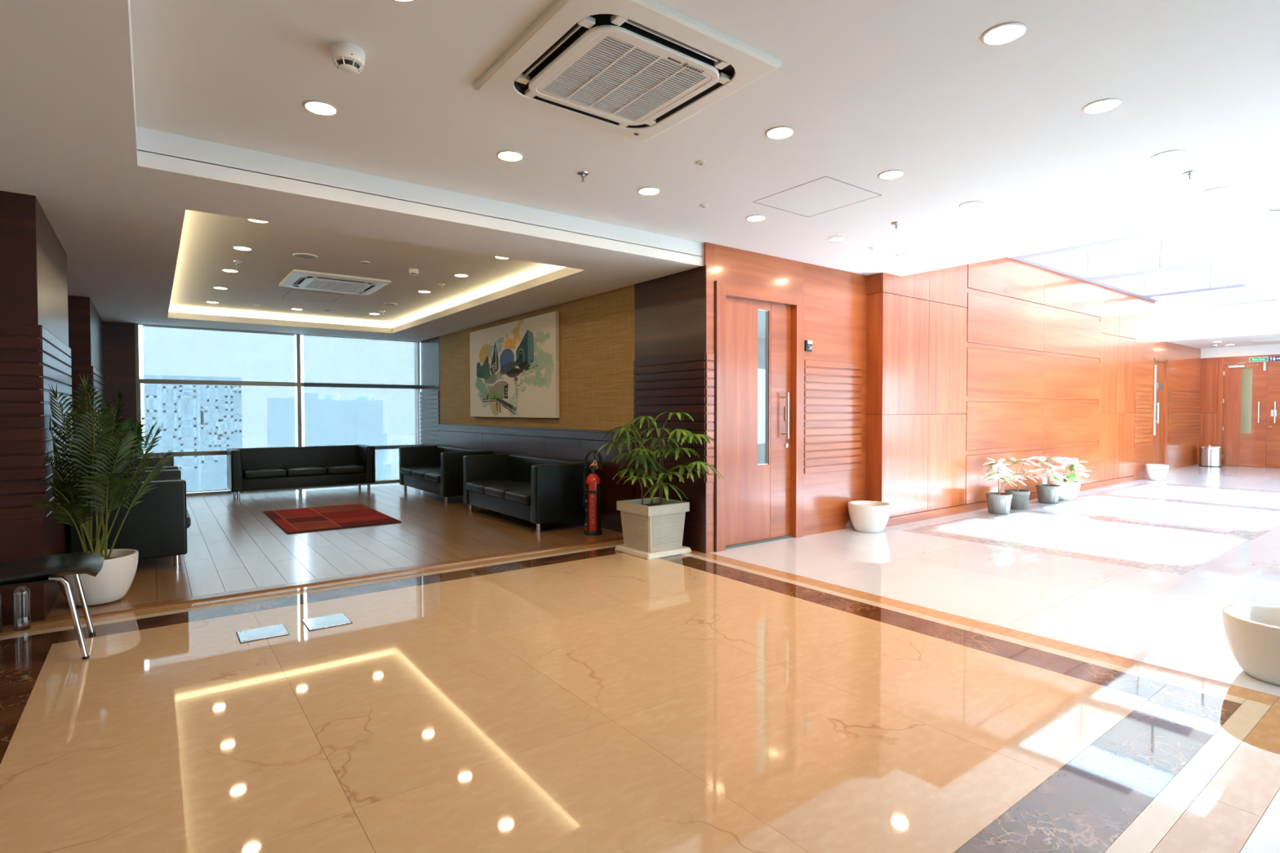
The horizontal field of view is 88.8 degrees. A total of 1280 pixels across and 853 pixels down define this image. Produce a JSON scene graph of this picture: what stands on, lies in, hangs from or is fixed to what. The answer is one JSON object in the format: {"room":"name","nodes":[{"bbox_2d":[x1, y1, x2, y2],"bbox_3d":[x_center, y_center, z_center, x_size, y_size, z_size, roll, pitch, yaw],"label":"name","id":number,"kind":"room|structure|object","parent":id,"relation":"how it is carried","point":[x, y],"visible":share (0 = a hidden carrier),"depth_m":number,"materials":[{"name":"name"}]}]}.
{"room":"office building lobby","nodes":[
{"label":"office building lobby","id":0,"kind":"room"},
{"bbox_2d":[0,190,137,626],"bbox_3d":[-4.100,-0.239,2.007,2.537,2.900,16.182,-1,1,-24],"label":"wall","id":1,"kind":"structure","parent":0,"point":[48,335],"depth_m":3.87,"materials":[{"name":"brown wood"}]},
{"bbox_2d":[134,323,420,496],"bbox_3d":[-5.656,-0.295,10.678,4.075,2.628,0.124,-1,2,-37],"label":"window","id":2,"kind":"structure","parent":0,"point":[298,384],"depth_m":10.02,"materials":[{"name":"metal"}]},
{"bbox_2d":[142,325,295,493],"bbox_3d":[-6.445,-0.250,10.126,1.974,2.488,0.020,-1,2,-37],"label":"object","id":3,"kind":"structure","parent":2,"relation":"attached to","point":[196,417],"depth_m":10.05,"materials":[{"name":"glass"}]},
{"bbox_2d":[302,333,419,481],"bbox_3d":[-4.739,-0.278,11.248,1.875,2.488,0.020,-1,2,-37],"label":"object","id":4,"kind":"structure","parent":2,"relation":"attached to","point":[357,391],"depth_m":11.25,"materials":[{"name":"glass"}]},
{"bbox_2d":[418,265,706,553],"bbox_3d":[-1.774,-0.398,8.921,0.145,2.900,7.934,-1,2,-37],"label":"wall","id":5,"kind":"structure","parent":0,"point":[627,353],"depth_m":6.89,"materials":[{"name":"brown wood"}]},
{"bbox_2d":[469,311,559,417],"bbox_3d":[-1.756,-0.756,8.797,0.050,1.262,2.600,-1,2,-37],"label":"painting","id":6,"kind":"object","parent":5,"relation":"attached to","point":[514,366],"visible":1,"depth_m":8.55,"materials":[{"name":"paper"}]},
{"bbox_2d":[0,464,1279,852],"bbox_3d":[4.324,1.149,8.362,22.900,0.212,16.180,-1,2,-37],"label":"floor","id":7,"kind":"structure","parent":0,"point":[1065,676],"depth_m":2.96,"materials":[{"name":"beige stone"}]},
{"bbox_2d":[0,591,2,633],"bbox_3d":[-3.658,1.029,3.694,0.076,0.288,0.076,-1,2,-37],"label":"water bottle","id":8,"kind":"object","parent":7,"relation":"on","point":[1,602],"visible":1,"depth_m":3.73,"materials":[{"name":"glass"}]},
{"bbox_2d":[13,585,31,631],"bbox_3d":[-3.564,1.027,3.770,0.076,0.288,0.076,-1,2,-37],"label":"water bottle","id":9,"kind":"object","parent":7,"relation":"on","point":[15,619],"visible":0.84,"depth_m":3.78,"materials":[{"name":"glass"}]},
{"bbox_2d":[0,551,104,659],"bbox_3d":[-3.178,0.745,3.322,0.689,0.872,0.488,-1,2,-37],"label":"chair","id":10,"kind":"object","parent":7,"relation":"on","point":[48,569],"visible":1,"depth_m":3.33,"materials":[{"name":"black leather"}]},
{"bbox_2d":[57,548,138,605],"bbox_3d":[-3.572,0.997,4.306,0.430,0.296,0.430,-1,2,-37],"label":"plant pot","id":11,"kind":"object","parent":7,"relation":"on","point":[116,576],"visible":0.59,"depth_m":4.21,"materials":[{"name":"ceramic"}]},
{"bbox_2d":[26,371,177,559],"bbox_3d":[-3.479,0.281,4.276,0.749,1.289,0.949,-1,2,-37],"label":"areca palm","id":12,"kind":"object","parent":11,"relation":"in","point":[82,508],"visible":0.96,"depth_m":4.15,"materials":[{"name":"green plant"}]},
{"bbox_2d":[68,469,191,566],"bbox_3d":[-4.326,0.779,5.598,0.755,0.700,1.320,-1,2,-37],"label":"sofa","id":13,"kind":"object","parent":7,"relation":"on","point":[156,526],"visible":0.62,"depth_m":5.15,"materials":[{"name":"black leather"}]},
{"bbox_2d":[186,511,191,528],"bbox_3d":[-4.121,0.799,5.441,0.615,0.128,0.491,-1,2,-37],"label":"seat cushion","id":14,"kind":"object","parent":13,"relation":"on","point":[188,520],"depth_m":5.43,"materials":[{"name":"black leather"}]},
{"bbox_2d":[86,457,178,473],"bbox_3d":[-5.521,0.745,7.189,0.755,0.700,1.900,-1,2,-37],"label":"sofa","id":15,"kind":"object","parent":7,"relation":"on","point":[171,466],"visible":0.02,"depth_m":7.83,"materials":[{"name":"black leather"}]},
{"bbox_2d":[235,623,289,643],"bbox_3d":[-2.133,1.167,3.693,0.240,0.006,0.223,-1,2,-37],"label":"floor plate","id":16,"kind":"object","parent":7,"relation":"on","point":[278,630],"visible":1,"depth_m":3.68,"materials":[{"name":"silver plastic"}]},
{"bbox_2d":[226,444,375,498],"bbox_3d":[-5.278,0.676,10.251,1.985,0.700,0.755,-1,2,-37],"label":"sofa","id":17,"kind":"object","parent":7,"relation":"on","point":[286,467],"visible":1,"depth_m":10.17,"materials":[{"name":"black leather"}]},
{"bbox_2d":[242,467,286,478],"bbox_3d":[-5.680,0.702,9.863,0.546,0.126,0.615,-1,2,-37],"label":"seat cushion","id":18,"kind":"object","parent":17,"relation":"on","point":[247,473],"depth_m":9.67,"materials":[{"name":"black leather"}]},
{"bbox_2d":[282,466,326,476],"bbox_3d":[-5.236,0.694,10.195,0.546,0.127,0.615,-1,2,-37],"label":"seat cushion","id":19,"kind":"object","parent":17,"relation":"on","point":[290,471],"depth_m":9.99,"materials":[{"name":"black leather"}]},
{"bbox_2d":[320,464,364,474],"bbox_3d":[-4.792,0.686,10.527,0.546,0.126,0.615,-1,2,-37],"label":"seat cushion","id":20,"kind":"object","parent":17,"relation":"on","point":[329,468],"depth_m":10.33,"materials":[{"name":"black leather"}]},
{"bbox_2d":[301,613,352,631],"bbox_3d":[-1.867,1.162,3.896,0.235,0.006,0.243,-1,2,-37],"label":"floor plate","id":21,"kind":"object","parent":7,"relation":"on","point":[336,620],"visible":1,"depth_m":3.89,"materials":[{"name":"silver plastic"}]},
{"bbox_2d":[262,503,401,533],"bbox_3d":[-3.700,1.071,7.771,1.150,0.017,1.810,-1,2,-37],"label":"rug","id":22,"kind":"object","parent":7,"relation":"on","point":[355,515],"visible":1,"depth_m":7.62,"materials":[{"name":"fabric"}]},
{"bbox_2d":[399,445,493,503],"bbox_3d":[-2.957,0.683,9.779,0.755,0.700,1.980,-1,2,-37],"label":"sofa","id":23,"kind":"object","parent":7,"relation":"on","point":[434,469],"visible":0.84,"depth_m":9.51,"materials":[{"name":"black leather"}]},
{"bbox_2d":[400,466,439,475],"bbox_3d":[-3.343,0.691,10.180,0.615,0.126,0.545,-1,2,-37],"label":"seat cushion","id":24,"kind":"object","parent":23,"relation":"on","point":[405,470],"depth_m":10.06,"materials":[{"name":"black leather"}]},
{"bbox_2d":[412,468,439,479],"bbox_3d":[-3.013,0.701,9.737,0.615,0.127,0.545,-1,2,-37],"label":"seat cushion","id":25,"kind":"object","parent":23,"relation":"on","point":[417,473],"depth_m":9.56,"materials":[{"name":"black leather"}]},
{"bbox_2d":[424,471,439,482],"bbox_3d":[-2.682,0.710,9.295,0.615,0.126,0.545,-1,2,-37],"label":"seat cushion","id":26,"kind":"object","parent":23,"relation":"on","point":[432,477],"depth_m":9.11,"materials":[{"name":"black leather"}]},
{"bbox_2d":[462,453,592,533],"bbox_3d":[-1.371,0.728,7.656,0.755,0.700,1.980,-1,2,-37],"label":"sofa","id":27,"kind":"object","parent":7,"relation":"on","point":[537,490],"visible":0.94,"depth_m":7.11,"materials":[{"name":"black leather"}]},
{"bbox_2d":[466,479,527,493],"bbox_3d":[-1.757,0.737,8.057,0.615,0.126,0.545,-1,2,-37],"label":"seat cushion","id":28,"kind":"object","parent":27,"relation":"on","point":[473,486],"depth_m":7.97,"materials":[{"name":"black leather"}]},
{"bbox_2d":[484,483,531,498],"bbox_3d":[-1.427,0.746,7.615,0.615,0.127,0.545,-1,2,-37],"label":"seat cushion","id":29,"kind":"object","parent":27,"relation":"on","point":[491,491],"depth_m":7.47,"materials":[{"name":"black leather"}]},
{"bbox_2d":[504,488,530,504],"bbox_3d":[-1.096,0.756,7.172,0.615,0.126,0.545,-1,2,-37],"label":"seat cushion","id":30,"kind":"object","parent":27,"relation":"on","point":[517,496],"depth_m":7.01,"materials":[{"name":"black leather"}]},
{"bbox_2d":[582,448,602,535],"bbox_3d":[-0.478,0.665,6.673,0.183,0.868,0.183,1,1,28],"label":"fire extinguisher","id":31,"kind":"object","parent":7,"relation":"on","point":[592,486],"visible":1,"depth_m":6.62,"materials":[{"name":"metal"}]},
{"bbox_2d":[614,497,691,559],"bbox_3d":[0.115,0.896,5.856,0.497,0.445,0.497,-1,2,-37],"label":"square planter","id":32,"kind":"object","parent":7,"relation":"on","point":[654,531],"visible":1,"depth_m":5.71,"materials":[{"name":"stone"}]},
{"bbox_2d":[595,412,723,506],"bbox_3d":[0.123,0.302,5.668,1.146,0.852,0.739,1,2,37],"label":"fan palm","id":33,"kind":"object","parent":32,"relation":"in","point":[687,435],"visible":0.99,"depth_m":5.60,"materials":[{"name":"green plant"}]},
{"bbox_2d":[847,500,890,533],"bbox_3d":[2.395,0.948,6.836,0.426,0.290,0.426,-1,2,-37],"label":"plant pot","id":34,"kind":"object","parent":7,"relation":"on","point":[865,516],"visible":1,"depth_m":6.69,"materials":[{"name":"ceramic"}]},
{"bbox_2d":[986,492,1012,514],"bbox_3d":[4.400,0.943,8.012,0.286,0.240,0.286,-1,2,-37],"label":"nursery pot","id":35,"kind":"object","parent":7,"relation":"on","point":[997,504],"visible":0.98,"depth_m":7.91,"materials":[{"name":"plastic"}]},
{"bbox_2d":[983,457,1026,494],"bbox_3d":[4.426,0.622,8.007,0.634,0.474,0.435,-1,2,-37],"label":"variegated plant","id":36,"kind":"object","parent":35,"relation":"on","point":[1002,468],"visible":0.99,"depth_m":7.96,"materials":[{"name":"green plant"}]},
{"bbox_2d":[1004,488,1030,510],"bbox_3d":[4.842,0.935,8.383,0.280,0.237,0.280,-1,2,-37],"label":"nursery pot","id":37,"kind":"object","parent":7,"relation":"on","point":[1020,500],"visible":0.91,"depth_m":8.28,"materials":[{"name":"plastic"}]},
{"bbox_2d":[1002,456,1044,491],"bbox_3d":[4.936,0.618,8.382,0.556,0.469,0.380,-1,2,-37],"label":"variegated plant","id":38,"kind":"object","parent":37,"relation":"on","point":[1018,460],"visible":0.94,"depth_m":8.36,"materials":[{"name":"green plant"}]},
{"bbox_2d":[1035,484,1061,503],"bbox_3d":[5.581,0.921,8.934,0.292,0.238,0.292,-1,2,-37],"label":"nursery pot","id":39,"kind":"object","parent":7,"relation":"on","point":[1046,495],"visible":0.99,"depth_m":8.84,"materials":[{"name":"plastic"}]},
{"bbox_2d":[1030,456,1066,486],"bbox_3d":[5.575,0.621,8.889,0.474,0.437,0.562,0,1,24],"label":"variegated plant","id":40,"kind":"object","parent":39,"relation":"on","point":[1051,464],"visible":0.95,"depth_m":8.87,"materials":[{"name":"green plant"}]},
{"bbox_2d":[1049,479,1080,500],"bbox_3d":[6.011,0.901,9.256,0.380,0.263,0.380,-1,2,-37],"label":"plant pot","id":41,"kind":"object","parent":7,"relation":"on","point":[1068,491],"visible":0.73,"depth_m":9.11,"materials":[{"name":"ceramic"}]},
{"bbox_2d":[1044,456,1090,483],"bbox_3d":[6.107,0.617,9.226,0.866,0.413,0.428,-1,1,-27],"label":"variegated plant","id":42,"kind":"object","parent":41,"relation":"on","point":[1071,477],"visible":0.89,"depth_m":9.16,"materials":[{"name":"green plant"}]},
{"bbox_2d":[1145,463,1168,480],"bbox_3d":[9.329,0.830,11.796,0.340,0.281,0.340,-1,2,-37],"label":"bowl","id":43,"kind":"object","parent":7,"relation":"on","point":[1153,472],"visible":1,"depth_m":11.69,"materials":[{"name":"ceramic"}]},
{"bbox_2d":[1199,445,1222,466],"bbox_3d":[12.889,0.667,14.765,0.394,0.462,0.394,-1,2,-37],"label":"waste bin","id":44,"kind":"object","parent":7,"relation":"on","point":[1209,455],"visible":1,"depth_m":14.63,"materials":[{"name":"metal"}]},
{"bbox_2d":[1222,604,1279,685],"bbox_3d":[3.002,1.034,3.050,0.430,0.285,0.430,-1,2,-37],"label":"plant pot","id":45,"kind":"object","parent":7,"relation":"on","point":[1252,632],"visible":1,"depth_m":3.02,"materials":[{"name":"ceramic"}]},
{"bbox_3d":[-7.052,0.915,9.046,0.400,0.281,0.400,-1,2,-37],"label":"bowl","id":46,"kind":"object","parent":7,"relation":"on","visible":0},
{"bbox_2d":[109,416,158,457],"bbox_3d":[-6.911,0.335,8.957,0.381,0.994,0.577,1,2,32],"label":"areca palm","id":47,"kind":"object","parent":46,"relation":"on","point":[129,420],"visible":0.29,"depth_m":8.90,"materials":[{"name":"green plant"}]},
{"bbox_2d":[0,0,1279,348],"bbox_3d":[4.169,-1.881,8.244,23.200,0.822,16.280,-1,2,-37],"label":"ceiling","id":48,"kind":"structure","parent":0,"point":[148,135],"depth_m":3.64,"materials":[{"name":"white paint"}]},
{"bbox_2d":[221,268,239,272],"bbox_3d":[-4.213,-1.604,6.718,0.156,0.010,0.156,-1,2,-37],"label":"recessed light","id":49,"kind":"object","parent":48,"relation":"in","point":[222,269],"visible":1,"depth_m":6.72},
{"bbox_2d":[231,245,253,250],"bbox_3d":[-3.531,-1.584,5.805,0.156,0.010,0.156,-1,2,-37],"label":"recessed light","id":50,"kind":"object","parent":48,"relation":"in","point":[237,247],"visible":1,"depth_m":5.80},
{"bbox_2d":[234,246,251,249],"bbox_3d":[-3.531,-1.583,5.805,0.133,0.001,0.133,-1,2,-37],"label":"diffuser","id":51,"kind":"object","parent":50,"relation":"attached to","point":[237,247],"depth_m":5.82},
{"bbox_2d":[246,218,269,222],"bbox_3d":[-2.891,-1.566,4.948,0.156,0.010,0.156,-1,2,-37],"label":"recessed light","id":52,"kind":"object","parent":48,"relation":"in","point":[252,220],"visible":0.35,"depth_m":4.99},
{"bbox_2d":[248,218,266,222],"bbox_3d":[-2.891,-1.565,4.948,0.133,0.001,0.133,-1,2,-37],"label":"diffuser","id":53,"kind":"object","parent":52,"relation":"attached to","point":[249,219],"depth_m":4.97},
{"bbox_2d":[292,253,317,258],"bbox_3d":[-3.119,-1.587,6.088,0.210,0.010,0.210,-1,2,-37],"label":"ceiling speaker","id":54,"kind":"object","parent":48,"relation":"attached to","point":[304,255],"visible":1,"depth_m":6.07,"materials":[{"name":"white plastic"}]},
{"bbox_2d":[295,254,315,258],"bbox_3d":[-3.119,-1.586,6.088,0.168,0.003,0.168,-1,2,-37],"label":"grille","id":55,"kind":"object","parent":54,"relation":"attached to","point":[304,256],"depth_m":6.10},
{"bbox_2d":[281,288,343,302],"bbox_3d":[-4.126,-1.643,8.225,0.586,0.012,0.736,-1,2,-37],"label":"access hatch","id":56,"kind":"object","parent":48,"relation":"attached to","point":[291,294],"visible":0.99,"depth_m":8.19,"materials":[{"name":"white paint"}]},
{"bbox_2d":[302,99,338,115],"bbox_3d":[-1.549,-1.548,3.173,0.156,0.010,0.156,-1,2,-37],"label":"recessed light","id":57,"kind":"object","parent":48,"relation":"in","point":[318,107],"visible":1,"depth_m":3.17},
{"bbox_2d":[306,102,335,114],"bbox_3d":[-1.549,-1.547,3.173,0.133,0.001,0.133,-1,2,-37],"label":"diffuser","id":58,"kind":"object","parent":57,"relation":"attached to","point":[321,108],"depth_m":3.18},
{"bbox_2d":[278,269,391,295],"bbox_3d":[-3.436,-1.597,7.343,0.970,0.047,0.970,-1,2,-37],"label":"air conditioner","id":59,"kind":"object","parent":48,"relation":"attached to","point":[296,278],"depth_m":7.19,"materials":[{"name":"white plastic"}]},
{"bbox_2d":[330,41,365,75],"bbox_3d":[-1.193,-1.496,2.672,0.130,0.085,0.130,-1,2,-37],"label":"smoke detector","id":60,"kind":"object","parent":48,"relation":"attached to","point":[349,58],"visible":1,"depth_m":2.63,"materials":[{"name":"white plastic"}]},
{"bbox_2d":[392,0,416,2],"bbox_3d":[-0.843,-1.529,2.278,0.156,0.010,0.156,-1,2,-37],"label":"recessed light","id":61,"kind":"object","parent":48,"relation":"in","point":[400,1],"visible":1,"depth_m":2.34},
{"bbox_2d":[408,268,418,275],"bbox_3d":[-2.316,-1.577,6.688,0.094,0.061,0.095,-1,2,-37],"label":"smoke detector","id":62,"kind":"object","parent":48,"relation":"attached to","point":[413,272],"visible":1,"depth_m":6.66,"materials":[{"name":"white plastic"}]},
{"bbox_2d":[496,150,524,161],"bbox_3d":[-0.748,-1.563,3.771,0.156,0.010,0.156,-1,2,-37],"label":"recessed light","id":63,"kind":"object","parent":48,"relation":"in","point":[506,155],"visible":1,"depth_m":3.77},
{"bbox_2d":[498,151,521,159],"bbox_3d":[-0.748,-1.562,3.771,0.133,0.001,0.133,-1,2,-37],"label":"diffuser","id":64,"kind":"object","parent":63,"relation":"attached to","point":[506,155],"depth_m":3.78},
{"bbox_2d":[577,171,588,182],"bbox_3d":[-0.354,-1.546,4.054,0.072,0.049,0.072,-1,2,-37],"label":"sprinkler","id":65,"kind":"object","parent":48,"relation":"attached to","point":[582,174],"visible":1,"depth_m":4.05,"materials":[{"name":"metal"}]},
{"bbox_2d":[473,0,782,142],"bbox_3d":[-0.077,-1.520,2.860,0.970,0.049,0.970,-1,2,-37],"label":"air conditioner","id":66,"kind":"object","parent":48,"relation":"attached to","point":[636,69],"depth_m":2.73,"materials":[{"name":"white plastic"}]},
{"bbox_2d":[637,186,660,195],"bbox_3d":[0.061,-1.578,4.375,0.156,0.010,0.156,-1,2,-37],"label":"recessed light","id":67,"kind":"object","parent":48,"relation":"in","point":[645,190],"visible":1,"depth_m":4.37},
{"bbox_2d":[639,188,658,194],"bbox_3d":[0.061,-1.577,4.375,0.133,0.001,0.133,-1,2,-37],"label":"diffuser","id":68,"kind":"object","parent":67,"relation":"attached to","point":[646,191],"depth_m":4.38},
{"bbox_2d":[695,160,706,165],"bbox_3d":[0.363,-1.560,3.880,0.064,0.016,0.063,-1,2,-37],"label":"sprinkler","id":69,"kind":"object","parent":48,"relation":"attached to","point":[700,162],"visible":1,"depth_m":3.87,"materials":[{"name":"white plastic"}]},
{"bbox_2d":[745,214,766,221],"bbox_3d":[0.886,-1.593,4.992,0.156,0.010,0.156,-1,2,-37],"label":"recessed light","id":70,"kind":"object","parent":48,"relation":"in","point":[755,217],"visible":1,"depth_m":4.99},
{"bbox_2d":[747,216,764,220],"bbox_3d":[0.886,-1.592,4.992,0.133,0.001,0.133,-1,2,-37],"label":"diffuser","id":71,"kind":"object","parent":70,"relation":"attached to","point":[753,218],"depth_m":5.00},
{"bbox_2d":[764,125,795,138],"bbox_3d":[0.743,-1.558,3.462,0.156,0.010,0.156,-1,2,-37],"label":"recessed light","id":72,"kind":"object","parent":48,"relation":"in","point":[780,131],"visible":1,"depth_m":3.46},
{"bbox_2d":[767,128,792,137],"bbox_3d":[0.743,-1.558,3.462,0.133,0.001,0.133,-1,2,-37],"label":"diffuser","id":73,"kind":"object","parent":72,"relation":"attached to","point":[778,132],"depth_m":3.46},
{"bbox_2d":[752,176,880,217],"bbox_3d":[1.224,-1.589,4.539,0.606,0.012,0.626,-1,2,-37],"label":"access hatch","id":74,"kind":"object","parent":48,"relation":"attached to","point":[825,193],"visible":1,"depth_m":4.51,"materials":[{"name":"white paint"}]},
{"bbox_2d":[827,235,846,241],"bbox_3d":[1.687,-1.608,5.590,0.156,0.010,0.156,-1,2,-37],"label":"recessed light","id":75,"kind":"object","parent":48,"relation":"in","point":[835,238],"visible":1,"depth_m":5.59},
{"bbox_2d":[829,236,844,240],"bbox_3d":[1.687,-1.607,5.590,0.133,0.001,0.133,-1,2,-37],"label":"diffuser","id":76,"kind":"object","parent":75,"relation":"attached to","point":[837,238],"depth_m":5.59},
{"bbox_2d":[878,169,904,179],"bbox_3d":[1.568,-1.574,4.079,0.156,0.010,0.156,-1,2,-37],"label":"recessed light","id":77,"kind":"object","parent":48,"relation":"in","point":[891,174],"visible":1,"depth_m":4.07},
{"bbox_2d":[880,171,902,177],"bbox_3d":[1.568,-1.573,4.079,0.133,0.001,0.133,-1,2,-37],"label":"diffuser","id":78,"kind":"object","parent":77,"relation":"attached to","point":[891,174],"depth_m":4.09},
{"bbox_2d":[895,253,912,257],"bbox_3d":[2.504,-1.623,6.200,0.156,0.010,0.156,-1,2,-37],"label":"recessed light","id":79,"kind":"object","parent":48,"relation":"in","point":[906,255],"visible":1,"depth_m":6.20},
{"bbox_2d":[959,200,983,208],"bbox_3d":[2.369,-1.588,4.677,0.156,0.010,0.156,-1,2,-37],"label":"recessed light","id":80,"kind":"object","parent":48,"relation":"in","point":[972,204],"visible":1,"depth_m":4.67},
{"bbox_2d":[960,202,981,207],"bbox_3d":[2.369,-1.587,4.677,0.133,0.001,0.133,-1,2,-37],"label":"diffuser","id":81,"kind":"object","parent":80,"relation":"attached to","point":[971,204],"depth_m":4.69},
{"bbox_2d":[981,21,1026,45],"bbox_3d":[1.423,-1.539,2.560,0.156,0.010,0.156,-1,2,-37],"label":"recessed light","id":82,"kind":"object","parent":48,"relation":"in","point":[1004,33],"visible":1,"depth_m":2.56,"materials":[{"name":"plastic"}]},
{"bbox_2d":[984,24,1022,43],"bbox_3d":[1.423,-1.538,2.560,0.133,0.001,0.133,-1,2,-37],"label":"diffuser","id":83,"kind":"object","parent":82,"relation":"attached to","point":[1004,33],"depth_m":2.56,"materials":[{"name":"plastic"}]},
{"bbox_2d":[1082,97,1121,113],"bbox_3d":[2.236,-1.554,3.168,0.156,0.010,0.156,-1,2,-37],"label":"recessed light","id":84,"kind":"object","parent":48,"relation":"in","point":[1104,104],"visible":1,"depth_m":3.16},
{"bbox_2d":[1084,100,1118,112],"bbox_3d":[2.236,-1.553,3.168,0.133,0.001,0.133,-1,2,-37],"label":"diffuser","id":85,"kind":"object","parent":84,"relation":"attached to","point":[1103,105],"depth_m":3.17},
{"bbox_2d":[1011,220,1279,310],"bbox_3d":[8.534,-2.583,10.069,7.442,0.616,2.122,-1,2,-37],"label":"ceiling recess","id":86,"kind":"structure","parent":48,"relation":"attached to","point":[1208,264],"depth_m":9.80,"materials":[{"name":"white paint"}]},
{"bbox_2d":[1151,149,1186,160],"bbox_3d":[3.054,-1.569,3.778,0.156,0.010,0.156,-1,2,-37],"label":"recessed light","id":87,"kind":"object","parent":48,"relation":"in","point":[1166,155],"visible":1,"depth_m":3.77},
{"bbox_2d":[1153,151,1182,159],"bbox_3d":[3.054,-1.568,3.778,0.133,0.001,0.133,-1,2,-37],"label":"diffuser","id":88,"kind":"object","parent":87,"relation":"attached to","point":[1171,154],"depth_m":3.78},
{"bbox_2d":[1182,170,1196,181],"bbox_3d":[3.416,-1.553,4.062,0.072,0.049,0.072,-1,2,-37],"label":"sprinkler","id":89,"kind":"object","parent":48,"relation":"attached to","point":[1190,173],"visible":1,"depth_m":4.05,"materials":[{"name":"metal"}]},
{"bbox_2d":[1200,186,1231,195],"bbox_3d":[3.871,-1.584,4.388,0.156,0.010,0.156,-1,2,-37],"label":"recessed light","id":90,"kind":"object","parent":48,"relation":"in","point":[1219,189],"visible":1,"depth_m":4.38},
{"bbox_2d":[1203,187,1229,194],"bbox_3d":[3.871,-1.583,4.388,0.133,0.001,0.133,-1,2,-37],"label":"diffuser","id":91,"kind":"object","parent":90,"relation":"attached to","point":[1217,190],"depth_m":4.39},
{"bbox_2d":[1252,338,1279,342],"bbox_3d":[12.972,-1.758,13.340,0.600,0.022,0.600,-1,2,-37],"label":"recessed light","id":92,"kind":"object","parent":48,"relation":"in","point":[1268,340],"visible":1,"depth_m":13.31,"materials":[{"name":"white plastic"}]},
{"bbox_2d":[1256,339,1279,342],"bbox_3d":[12.972,-1.749,13.340,0.520,0.004,0.520,-1,2,-37],"label":"diffuser","id":93,"kind":"object","parent":92,"relation":"attached to","point":[1257,340],"depth_m":13.33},
{"bbox_2d":[1262,207,1279,212],"bbox_3d":[6.399,-2.184,6.421,0.440,0.022,0.440,-1,2,-37],"label":"recessed light","id":94,"kind":"object","parent":48,"relation":"in","point":[1278,208],"visible":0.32,"depth_m":6.60,"materials":[{"name":"white plastic"}]},
{"bbox_2d":[702,242,866,553],"bbox_3d":[1.628,-0.551,6.577,2.705,3.300,0.134,-1,2,-37],"label":"wall","id":95,"kind":"structure","parent":0,"point":[835,414],"depth_m":6.70,"materials":[{"name":"brown wood"}]},
{"bbox_2d":[714,280,804,551],"bbox_3d":[1.118,-0.093,6.187,1.202,2.405,0.124,-1,2,-37],"label":"door","id":96,"kind":"structure","parent":95,"relation":"in","point":[759,332],"depth_m":6.20,"materials":[{"name":"brown wood"}]},
{"bbox_2d":[804,340,812,351],"bbox_3d":[1.681,-0.805,6.523,0.094,0.110,0.036,-1,2,-37],"label":"card reader","id":97,"kind":"object","parent":95,"relation":"attached to","point":[807,344],"visible":1,"depth_m":6.50,"materials":[{"name":"black plastic"}]},
{"bbox_2d":[865,257,1155,517],"bbox_3d":[6.020,-0.653,9.709,8.758,3.350,0.292,-1,2,-37],"label":"wall","id":98,"kind":"structure","parent":0,"point":[996,359],"depth_m":8.50,"materials":[{"name":"brown wood"}]},
{"bbox_2d":[885,475,1134,527],"bbox_3d":[5.702,0.984,9.346,7.750,0.094,0.028,-1,2,-37],"label":"baseboard","id":99,"kind":"structure","parent":98,"relation":"attached to","point":[925,515],"depth_m":7.96,"materials":[{"name":"brown wood"}]},
{"bbox_2d":[1154,339,1200,469],"bbox_3d":[11.108,-0.428,13.796,4.880,2.700,0.044,-1,2,-37],"label":"wall","id":100,"kind":"structure","parent":0,"point":[1184,394],"depth_m":14.44,"materials":[{"name":"brown wood"}]},
{"bbox_2d":[1152,357,1168,464],"bbox_3d":[10.749,-0.237,13.538,0.890,2.330,0.134,-1,2,-37],"label":"door","id":101,"kind":"structure","parent":100,"relation":"in","point":[1161,366],"depth_m":13.61,"materials":[{"name":"brown wood"}]},
{"bbox_2d":[1199,343,1279,468],"bbox_3d":[15.584,-0.494,11.947,0.120,2.900,8.500,-1,2,-37],"label":"wall","id":102,"kind":"structure","parent":0,"point":[1213,360],"depth_m":15.01,"materials":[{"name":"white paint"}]},
{"bbox_2d":[1222,361,1279,467],"bbox_3d":[13.694,-0.265,14.299,0.196,2.323,1.462,-1,2,-37],"label":"door","id":103,"kind":"structure","parent":102,"relation":"in","point":[1249,411],"depth_m":14.53,"materials":[{"name":"brown wood"}]},
{"bbox_2d":[1248,356,1268,362],"bbox_3d":[13.657,-1.482,14.425,0.012,0.100,0.310,-1,2,-37],"label":"exit sign","id":104,"kind":"object","parent":102,"relation":"attached to","point":[1260,358],"visible":1,"depth_m":14.42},
{"bbox_2d":[1268,355,1279,360],"bbox_3d":[13.864,-1.476,14.150,0.011,0.096,0.370,-1,2,-37],"label":"restroom sign","id":105,"kind":"object","parent":102,"relation":"attached to","point":[1277,357],"visible":1,"depth_m":14.22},
{"label":"outside","id":106,"kind":"structure","parent":0,"visible":0},
{"bbox_3d":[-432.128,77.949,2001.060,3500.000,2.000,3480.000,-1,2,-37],"label":"ground","id":107,"kind":"structure","parent":106,"visible":0},
{"bbox_2d":[139,374,222,493],"bbox_3d":[-177.814,48.334,253.881,39.500,135.000,18.120,-1,2,-37],"label":"tower block","id":108,"kind":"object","parent":107,"relation":"on","point":[141,376],"visible":0.02,"depth_m":238.55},
{"bbox_2d":[301,392,304,446],"bbox_3d":[-278.540,40.590,550.746,12.600,137.450,14.550,-1,2,-37],"label":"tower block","id":109,"kind":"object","parent":107,"relation":"on","point":[302,393],"visible":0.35,"depth_m":540.87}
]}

